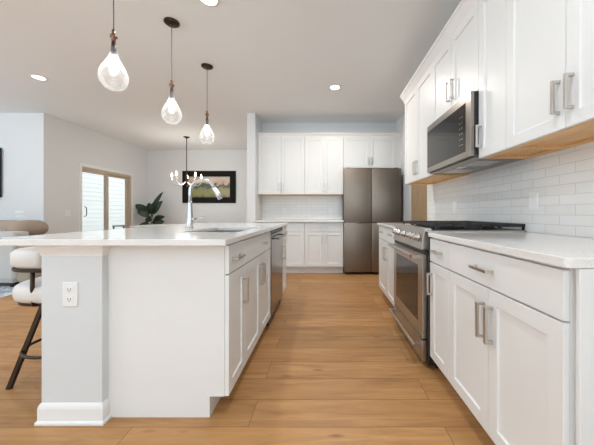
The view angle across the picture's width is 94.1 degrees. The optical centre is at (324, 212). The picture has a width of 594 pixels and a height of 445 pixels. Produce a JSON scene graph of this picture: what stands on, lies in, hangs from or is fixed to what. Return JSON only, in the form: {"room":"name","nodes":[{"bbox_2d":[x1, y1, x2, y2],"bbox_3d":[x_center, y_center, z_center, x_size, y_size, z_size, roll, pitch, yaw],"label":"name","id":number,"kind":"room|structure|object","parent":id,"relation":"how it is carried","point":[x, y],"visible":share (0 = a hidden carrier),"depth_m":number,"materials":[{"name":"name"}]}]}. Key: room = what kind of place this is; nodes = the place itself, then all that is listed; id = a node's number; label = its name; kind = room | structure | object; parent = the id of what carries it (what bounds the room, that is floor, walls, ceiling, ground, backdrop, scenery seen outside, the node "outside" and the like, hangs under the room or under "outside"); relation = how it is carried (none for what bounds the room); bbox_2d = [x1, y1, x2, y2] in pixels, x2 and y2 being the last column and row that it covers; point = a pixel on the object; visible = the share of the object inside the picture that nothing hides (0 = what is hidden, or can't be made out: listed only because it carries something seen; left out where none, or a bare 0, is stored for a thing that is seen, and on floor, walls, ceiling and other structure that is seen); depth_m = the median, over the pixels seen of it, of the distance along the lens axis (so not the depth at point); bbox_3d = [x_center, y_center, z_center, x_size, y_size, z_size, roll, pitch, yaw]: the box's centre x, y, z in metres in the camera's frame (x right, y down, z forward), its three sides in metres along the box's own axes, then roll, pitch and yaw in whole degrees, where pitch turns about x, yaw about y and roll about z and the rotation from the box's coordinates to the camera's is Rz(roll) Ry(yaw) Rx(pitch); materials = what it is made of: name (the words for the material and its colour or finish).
{"room":"kitchen","nodes":[
{"label":"kitchen","id":0,"kind":"room"},
{"bbox_2d":[0,113,50,234],"bbox_3d":[-6.460,-0.342,4.770,3.280,2.743,0.120,0,0,0],"label":"wall","id":1,"kind":"structure","parent":0,"point":[25,138],"depth_m":4.71,"materials":[{"name":"white paint"}]},
{"bbox_2d":[0,148,1,196],"bbox_3d":[-6.160,-0.690,4.682,1.280,0.840,0.052,0,0,0],"label":"television","id":2,"kind":"object","parent":1,"relation":"attached to","point":[0,148],"visible":1,"depth_m":4.69,"materials":[{"name":"black plastic"}]},
{"bbox_2d":[15,211,24,217],"bbox_3d":[-5.220,0.020,4.702,0.162,0.118,0.016,0,0,0],"label":"light switch","id":3,"kind":"object","parent":1,"relation":"attached to","point":[18,214],"visible":1,"depth_m":4.70,"materials":[{"name":"white plastic"}]},
{"bbox_2d":[51,116,147,233],"bbox_3d":[-4.880,-0.342,6.150,0.120,2.743,2.640,0,0,0],"label":"wall","id":4,"kind":"structure","parent":0,"point":[72,144],"depth_m":5.36,"materials":[{"name":"white paint"}]},
{"bbox_2d":[65,210,70,215],"bbox_3d":[-4.812,0.000,5.150,0.016,0.118,0.116,0,0,0],"label":"light switch","id":5,"kind":"object","parent":4,"relation":"attached to","point":[67,212],"visible":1,"depth_m":5.15,"materials":[{"name":"white plastic"}]},
{"bbox_2d":[79,163,132,231],"bbox_3d":[-4.844,0.022,6.145,0.153,2.015,1.510,0,0,0],"label":"door","id":6,"kind":"structure","parent":4,"relation":"in","point":[128,177],"depth_m":6.11,"materials":[{"name":"beige wood"}]},
{"bbox_2d":[148,150,246,224],"bbox_3d":[-3.078,-0.342,7.535,3.724,2.743,0.130,0,0,0],"label":"wall","id":7,"kind":"structure","parent":0,"point":[161,163],"depth_m":7.47,"materials":[{"name":"white paint"}]},
{"bbox_2d":[182,171,235,202],"bbox_3d":[-3.140,-0.705,7.452,1.440,0.870,0.035,0,0,0],"label":"framed picture","id":8,"kind":"object","parent":7,"relation":"attached to","point":[224,181],"visible":0.94,"depth_m":7.43,"materials":[{"name":"brown wood"}]},
{"bbox_2d":[188,177,229,196],"bbox_3d":[-3.140,-0.705,7.460,1.130,0.560,0.010,0,0,0],"label":"print","id":9,"kind":"object","parent":8,"relation":"attached to","point":[222,184],"depth_m":7.46},
{"bbox_2d":[0,0,460,149],"bbox_3d":[-2.650,-1.773,0.500,10.900,0.120,14.200,0,0,0],"label":"ceiling","id":10,"kind":"structure","parent":0,"point":[278,61],"depth_m":3.09,"materials":[{"name":"white paint"}]},
{"bbox_2d":[29,74,47,80],"bbox_3d":[-3.610,-1.709,3.470,0.170,0.008,0.170,0,0,0],"label":"recessed light","id":11,"kind":"object","parent":10,"relation":"in","point":[35,76],"visible":1,"depth_m":3.46,"materials":[{"name":"white paint"}]},
{"bbox_2d":[32,75,45,79],"bbox_3d":[-3.610,-1.710,3.470,0.123,0.005,0.123,0,0,0],"label":"diffuser","id":12,"kind":"object","parent":11,"relation":"attached to","point":[38,77],"depth_m":3.46,"materials":[{"name":"white plastic"}]},
{"bbox_2d":[98,0,128,90],"bbox_3d":[-1.374,-1.256,1.788,0.162,0.915,0.162,0,0,0],"label":"pendant light","id":13,"kind":"object","parent":10,"relation":"hanging from","point":[113,68],"visible":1,"depth_m":1.78,"materials":[{"name":"glass"}]},
{"bbox_2d":[110,29,117,55],"bbox_3d":[-1.374,-1.108,1.788,0.044,0.170,0.043,0,0,0],"label":"socket","id":14,"kind":"object","parent":13,"relation":"attached to","point":[114,37],"depth_m":1.78,"materials":[{"name":"orange metal"}]},
{"bbox_2d":[161,17,181,124],"bbox_3d":[-1.374,-1.256,2.466,0.162,0.915,0.162,0,0,0],"label":"pendant light","id":15,"kind":"object","parent":10,"relation":"hanging from","point":[171,22],"visible":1,"depth_m":2.46,"materials":[{"name":"glass"}]},
{"bbox_2d":[169,80,173,98],"bbox_3d":[-1.374,-1.108,2.466,0.044,0.170,0.043,0,0,0],"label":"socket","id":16,"kind":"object","parent":15,"relation":"attached to","point":[171,84],"depth_m":2.46,"materials":[{"name":"orange metal"}]},
{"bbox_2d":[171,136,201,186],"bbox_3d":[-3.135,-1.148,6.180,0.646,1.130,0.654,0,0,0],"label":"chandelier","id":17,"kind":"object","parent":10,"relation":"hanging from","point":[186,182],"visible":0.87,"depth_m":6.17,"materials":[{"name":"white metal"}]},
{"bbox_2d":[201,63,214,144],"bbox_3d":[-1.374,-1.256,3.205,0.162,0.915,0.162,0,0,0],"label":"pendant light","id":18,"kind":"object","parent":10,"relation":"hanging from","point":[206,66],"visible":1,"depth_m":3.19,"materials":[{"name":"brown metal"}]},
{"bbox_2d":[205,111,208,124],"bbox_3d":[-1.374,-1.108,3.205,0.044,0.170,0.043,0,0,0],"label":"socket","id":19,"kind":"object","parent":18,"relation":"attached to","point":[207,121],"depth_m":3.19,"materials":[{"name":"orange metal"}]},
{"bbox_2d":[199,0,219,6],"bbox_3d":[-0.930,-1.709,2.200,0.170,0.008,0.170,0,0,0],"label":"recessed light","id":20,"kind":"object","parent":10,"relation":"in","point":[208,3],"visible":1,"depth_m":2.23,"materials":[{"name":"white paint"}]},
{"bbox_2d":[202,0,216,4],"bbox_3d":[-0.930,-1.710,2.200,0.123,0.005,0.123,0,0,0],"label":"diffuser","id":21,"kind":"object","parent":20,"relation":"attached to","point":[206,2],"depth_m":2.23,"materials":[{"name":"white plastic"}]},
{"bbox_2d":[329,84,340,89],"bbox_3d":[0.136,-1.709,3.740,0.170,0.008,0.170,0,0,0],"label":"recessed light","id":22,"kind":"object","parent":10,"relation":"in","point":[333,86],"visible":1,"depth_m":3.74,"materials":[{"name":"white paint"}]},
{"bbox_2d":[0,268,494,444],"bbox_3d":[-2.650,1.080,0.500,10.900,0.100,14.200,0,0,0],"label":"floor","id":23,"kind":"structure","parent":0,"point":[332,365],"depth_m":1.58,"materials":[{"name":"brown wood"}]},
{"bbox_2d":[0,282,20,297],"bbox_3d":[-5.410,1.024,3.480,2.980,0.012,2.360,0,0,0],"label":"area rug","id":24,"kind":"object","parent":23,"relation":"on","point":[5,289],"visible":0.02,"depth_m":3.66,"materials":[{"name":"fabric"}]},
{"bbox_2d":[0,220,48,286],"bbox_3d":[-5.245,0.560,4.170,2.430,0.916,0.900,0,0,0],"label":"sofa","id":25,"kind":"object","parent":24,"relation":"on","point":[8,228],"visible":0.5,"depth_m":3.77,"materials":[{"name":"grey fabric"}]},
{"bbox_2d":[0,220,17,230],"bbox_3d":[-4.760,0.258,3.990,0.680,0.305,0.220,0,0,0],"label":"cushion","id":26,"kind":"object","parent":25,"relation":"on","point":[3,223],"depth_m":3.89,"materials":[{"name":"beige fabric"}]},
{"bbox_2d":[5,246,41,389],"bbox_3d":[-1.667,0.623,1.780,0.456,0.815,0.470,0,0,0],"label":"bar stool","id":27,"kind":"object","parent":23,"relation":"on","point":[28,293],"visible":0.3,"depth_m":1.57,"materials":[{"name":"white fabric"}]},
{"bbox_2d":[34,246,111,425],"bbox_3d":[-1.242,0.592,2.390,0.333,0.876,2.118,0,0,0],"label":"support","id":28,"kind":"object","parent":23,"relation":"on","point":[74,338],"visible":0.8,"depth_m":1.35,"materials":[{"name":"white paint"}]},
{"bbox_2d":[62,282,77,305],"bbox_3d":[-1.247,0.398,1.345,0.073,0.118,0.009,0,0,0],"label":"wall outlet","id":29,"kind":"object","parent":28,"relation":"attached to","point":[69,289],"visible":1,"depth_m":1.34,"materials":[{"name":"white plastic"}]},
{"bbox_2d":[66,287,72,292],"bbox_3d":[-1.247,0.374,1.342,0.034,0.030,0.003,0,0,0],"label":"socket","id":30,"kind":"object","parent":29,"relation":"attached to","point":[68,289],"depth_m":1.34,"materials":[{"name":"grey plastic"}]},
{"bbox_2d":[66,296,72,302],"bbox_3d":[-1.247,0.422,1.342,0.034,0.030,0.003,0,0,0],"label":"socket","id":31,"kind":"object","parent":29,"relation":"attached to","point":[69,299],"depth_m":1.34,"materials":[{"name":"grey plastic"}]},
{"bbox_2d":[135,192,164,224],"bbox_3d":[-4.426,0.237,6.972,0.738,1.586,0.488,0,0,-11],"label":"potted plant","id":32,"kind":"object","parent":23,"relation":"on","point":[142,210],"visible":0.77,"depth_m":6.96,"materials":[{"name":"green plant"}]},
{"bbox_2d":[129,224,174,227],"bbox_3d":[-3.100,0.650,6.200,2.000,0.760,0.900,0,0,0],"label":"dining table","id":33,"kind":"object","parent":23,"relation":"on","point":[135,226],"visible":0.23,"depth_m":5.94,"materials":[{"name":"white paint"}]},
{"bbox_2d":[108,240,248,416],"bbox_3d":[-0.772,0.593,1.528,0.642,0.875,0.285,0,0,0],"label":"base cabinet","id":34,"kind":"object","parent":23,"relation":"on","point":[176,314],"visible":0.97,"depth_m":1.39,"materials":[{"name":"white paint"}]},
{"bbox_2d":[244,231,270,363],"bbox_3d":[-0.772,0.593,2.062,0.642,0.875,0.785,0,0,0],"label":"base cabinet","id":35,"kind":"object","parent":23,"relation":"on","point":[257,264],"visible":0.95,"depth_m":1.98,"materials":[{"name":"white paint"}]},
{"bbox_2d":[0,223,287,245],"bbox_3d":[-1.043,0.139,2.382,1.154,0.030,2.195,0,0,0],"label":"countertop","id":36,"kind":"structure","parent":35,"relation":"on","point":[177,234],"depth_m":1.39,"materials":[{"name":"white stone"}]},
{"bbox_2d":[186,178,222,228],"bbox_3d":[-0.934,-0.072,2.129,0.284,0.392,0.064,0,0,0],"label":"faucet","id":37,"kind":"object","parent":36,"relation":"on","point":[190,219],"visible":0.98,"depth_m":2.12,"materials":[{"name":"silver metal"}]},
{"bbox_2d":[210,230,244,231],"bbox_3d":[-0.760,0.242,2.100,0.404,0.176,0.664,0,0,0],"label":"sink","id":38,"kind":"object","parent":36,"relation":"in","point":[216,230],"visible":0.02,"depth_m":2.42,"materials":[{"name":"silver metal"}]},
{"bbox_2d":[266,227,286,325],"bbox_3d":[-0.743,0.596,2.785,0.646,0.868,0.647,0,0,0],"label":"dishwasher","id":39,"kind":"object","parent":23,"relation":"on","point":[277,235],"visible":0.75,"depth_m":2.71,"materials":[{"name":"silver metal"}]},
{"bbox_2d":[255,222,304,272],"bbox_3d":[-0.766,0.593,4.906,0.838,0.875,0.600,0,0,0],"label":"base cabinet","id":40,"kind":"object","parent":23,"relation":"on","point":[295,237],"visible":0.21,"depth_m":4.65,"materials":[{"name":"white paint"}]},
{"bbox_2d":[254,220,343,221],"bbox_3d":[-0.441,0.139,4.899,1.505,0.030,0.619,0,0,0],"label":"countertop","id":41,"kind":"structure","parent":40,"relation":"on","point":[254,220],"depth_m":4.59,"materials":[{"name":"white stone"}]},
{"bbox_2d":[283,226,287,291],"bbox_3d":[-0.772,0.593,3.280,0.642,0.875,0.330,0,0,0],"label":"base cabinet","id":42,"kind":"object","parent":23,"relation":"on","point":[284,227],"visible":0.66,"depth_m":3.29,"materials":[{"name":"white paint"}]},
{"bbox_2d":[305,222,342,272],"bbox_3d":[-0.018,0.593,4.906,0.655,0.875,0.600,0,0,0],"label":"base cabinet","id":43,"kind":"object","parent":23,"relation":"on","point":[323,240],"visible":0.98,"depth_m":4.64,"materials":[{"name":"white paint"}]},
{"bbox_2d":[343,168,400,273],"bbox_3d":[0.792,0.135,4.886,0.955,1.790,0.620,0,0,0],"label":"refrigerator","id":44,"kind":"object","parent":23,"relation":"on","point":[371,197],"visible":0.91,"depth_m":4.58,"materials":[{"name":"grey metal"}]},
{"bbox_2d":[379,226,394,305],"bbox_3d":[0.982,0.593,3.045,0.673,0.875,0.840,0,0,0],"label":"base cabinet","id":45,"kind":"object","parent":23,"relation":"on","point":[386,253],"visible":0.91,"depth_m":3.02,"materials":[{"name":"white paint"}]},
{"bbox_2d":[377,223,415,228],"bbox_3d":[0.993,0.139,3.060,0.655,0.030,0.920,0,0,0],"label":"countertop","id":46,"kind":"structure","parent":45,"relation":"on","point":[389,225],"depth_m":3.02,"materials":[{"name":"white stone"}]},
{"bbox_2d":[426,238,452,380],"bbox_3d":[0.982,0.593,1.645,0.673,0.875,0.273,0,0,0],"label":"base cabinet","id":47,"kind":"object","parent":23,"relation":"on","point":[439,249],"visible":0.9,"depth_m":1.64,"materials":[{"name":"white paint"}]},
{"bbox_2d":[388,221,526,367],"bbox_3d":[0.955,0.551,2.195,0.746,0.958,0.794,0,0,0],"label":"range","id":48,"kind":"object","parent":23,"relation":"on","point":[411,245],"visible":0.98,"depth_m":1.96,"materials":[{"name":"silver metal"}]},
{"bbox_2d":[425,230,526,231],"bbox_3d":[0.993,0.120,2.195,0.655,0.010,0.794,0,0,0],"label":"cooktop","id":49,"kind":"object","parent":48,"relation":"in","point":[425,230],"depth_m":1.80,"materials":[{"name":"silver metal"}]},
{"bbox_2d":[449,243,574,444],"bbox_3d":[0.982,0.593,1.145,0.673,0.875,0.725,0,0,0],"label":"base cabinet","id":50,"kind":"object","parent":23,"relation":"on","point":[512,319],"visible":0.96,"depth_m":1.01,"materials":[{"name":"white paint"}]},
{"bbox_2d":[428,232,593,268],"bbox_3d":[0.993,0.139,1.272,0.655,0.030,1.029,0,0,0],"label":"countertop","id":51,"kind":"structure","parent":50,"relation":"on","point":[572,252],"depth_m":1.08,"materials":[{"name":"white stone"}]},
{"bbox_2d":[575,269,593,444],"bbox_3d":[1.000,0.593,0.769,0.600,0.875,0.028,0,0,0],"label":"end panel","id":52,"kind":"object","parent":23,"relation":"on","point":[584,278],"visible":0.88,"depth_m":0.76,"materials":[{"name":"white paint"}]},
{"bbox_2d":[247,113,261,222],"bbox_3d":[-1.266,-0.342,4.964,0.141,2.743,0.508,0,0,0],"label":"wall","id":53,"kind":"structure","parent":0,"point":[254,125],"depth_m":4.71,"materials":[{"name":"white paint"}]},
{"bbox_2d":[262,123,395,219],"bbox_3d":[0.732,-0.342,5.279,4.136,2.743,0.122,0,0,0],"label":"wall","id":54,"kind":"structure","parent":0,"point":[266,127],"depth_m":5.22,"materials":[{"name":"white paint"}]},
{"bbox_2d":[258,137,304,194],"bbox_3d":[-0.775,-0.843,5.027,0.829,1.025,0.364,0,0,0],"label":"upper cabinet","id":55,"kind":"object","parent":54,"relation":"attached to","point":[281,160],"visible":0.99,"depth_m":4.89,"materials":[{"name":"white paint"}]},
{"bbox_2d":[262,195,341,219],"bbox_3d":[-0.432,-0.111,5.214,1.524,0.469,0.008,0,0,0],"label":"tiled wall","id":56,"kind":"structure","parent":54,"relation":"attached to","point":[299,207],"depth_m":5.21,"materials":[{"name":"white tile"}]},
{"bbox_2d":[305,137,342,194],"bbox_3d":[-0.016,-0.843,5.027,0.686,1.025,0.364,0,0,0],"label":"upper cabinet","id":57,"kind":"object","parent":54,"relation":"attached to","point":[323,155],"visible":1,"depth_m":4.89,"materials":[{"name":"white paint"}]},
{"bbox_2d":[343,137,399,170],"bbox_3d":[0.836,-1.077,5.027,1.014,0.555,0.364,0,0,0],"label":"upper cabinet","id":58,"kind":"object","parent":54,"relation":"attached to","point":[358,152],"visible":0.94,"depth_m":4.89,"materials":[{"name":"white paint"}]},
{"bbox_2d":[257,133,400,136],"bbox_3d":[0.075,-1.380,4.864,2.530,0.070,0.045,0,0,0],"label":"trim","id":59,"kind":"structure","parent":58,"relation":"attached to","point":[259,134],"depth_m":4.86,"materials":[{"name":"white paint"}]},
{"bbox_2d":[411,185,426,220],"bbox_3d":[2.005,0.010,5.217,0.770,2.020,0.110,0,0,0],"label":"door","id":60,"kind":"structure","parent":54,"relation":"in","point":[418,192],"depth_m":5.25,"materials":[{"name":"beige paint"}]},
{"bbox_2d":[396,113,410,222],"bbox_3d":[1.410,-0.342,4.964,0.130,2.743,0.508,0,0,0],"label":"wall","id":61,"kind":"structure","parent":0,"point":[400,124],"depth_m":4.71,"materials":[{"name":"white paint"}]},
{"bbox_3d":[1.390,-0.341,0.992,0.120,2.743,5.185,0,0,0],"label":"wall","id":62,"kind":"structure","parent":0,"visible":0},
{"bbox_2d":[432,0,478,122],"bbox_3d":[1.136,-1.079,2.144,0.372,0.582,0.762,0,0,0],"label":"upper cabinet","id":63,"kind":"object","parent":62,"relation":"attached to","point":[455,71],"visible":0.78,"depth_m":2.06,"materials":[{"name":"white paint"}]},
{"bbox_2d":[427,91,526,173],"bbox_3d":[1.125,-0.569,2.144,0.380,0.433,0.756,0,0,0],"label":"microwave","id":64,"kind":"object","parent":63,"relation":"attached to","point":[451,149],"visible":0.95,"depth_m":2.00,"materials":[{"name":"silver metal"}]},
{"bbox_2d":[427,142,593,237],"bbox_3d":[1.326,-0.123,1.980,0.008,0.494,3.160,0,0,0],"label":"tiled wall","id":65,"kind":"structure","parent":62,"relation":"attached to","point":[563,180],"depth_m":1.76,"materials":[{"name":"white tile"}]},
{"bbox_2d":[405,65,468,184],"bbox_3d":[1.136,-0.859,2.955,0.372,1.022,0.861,0,0,0],"label":"upper cabinet","id":66,"kind":"object","parent":65,"relation":"attached to","point":[418,106],"visible":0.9,"depth_m":2.90,"materials":[{"name":"white paint"}]},
{"bbox_2d":[453,201,455,212],"bbox_3d":[1.317,-0.060,2.800,0.010,0.118,0.073,0,0,0],"label":"wall outlet","id":67,"kind":"object","parent":65,"relation":"attached to","point":[454,202],"visible":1,"depth_m":2.79,"materials":[{"name":"white plastic"}]},
{"bbox_2d":[475,0,566,158],"bbox_3d":[1.136,-0.859,1.629,0.372,1.022,0.267,0,0,0],"label":"upper cabinet","id":68,"kind":"object","parent":65,"relation":"attached to","point":[492,13],"visible":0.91,"depth_m":1.64,"materials":[{"name":"white paint"}]},
{"bbox_2d":[529,191,537,210],"bbox_3d":[1.317,-0.075,1.740,0.010,0.118,0.073,0,0,0],"label":"wall outlet","id":69,"kind":"object","parent":65,"relation":"attached to","point":[533,196],"visible":1,"depth_m":1.73,"materials":[{"name":"white plastic"}]},
{"bbox_2d":[506,0,593,148],"bbox_3d":[1.136,-0.859,1.124,0.372,1.022,0.744,0,0,0],"label":"upper cabinet","id":70,"kind":"object","parent":65,"relation":"attached to","point":[550,43],"visible":1,"depth_m":1.24,"materials":[{"name":"white paint"}]},
{"bbox_2d":[400,0,477,103],"bbox_3d":[0.968,-1.407,2.015,0.065,0.105,2.830,0,0,0],"label":"trim","id":71,"kind":"structure","parent":70,"relation":"attached to","point":[464,7],"depth_m":2.28,"materials":[{"name":"white paint"}]},
{"label":"outside","id":72,"kind":"structure","parent":0,"visible":0},
{"bbox_3d":[-6.770,1.100,9.215,3.660,0.100,8.770,0,0,0],"label":"ground","id":73,"kind":"structure","parent":72,"visible":0},
{"bbox_2d":[82,172,124,231],"bbox_3d":[-8.350,-1.200,9.300,0.300,4.500,8.600,0,0,0],"label":"wall","id":74,"kind":"structure","parent":73,"relation":"on","point":[92,184],"depth_m":10.02,"materials":[{"name":"white plastic"}]},
{"bbox_2d":[112,225,124,228],"bbox_3d":[-5.930,0.705,8.100,0.340,0.690,0.440,0,0,0],"label":"patio table","id":75,"kind":"object","parent":73,"relation":"on","point":[113,226],"visible":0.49,"depth_m":7.90,"materials":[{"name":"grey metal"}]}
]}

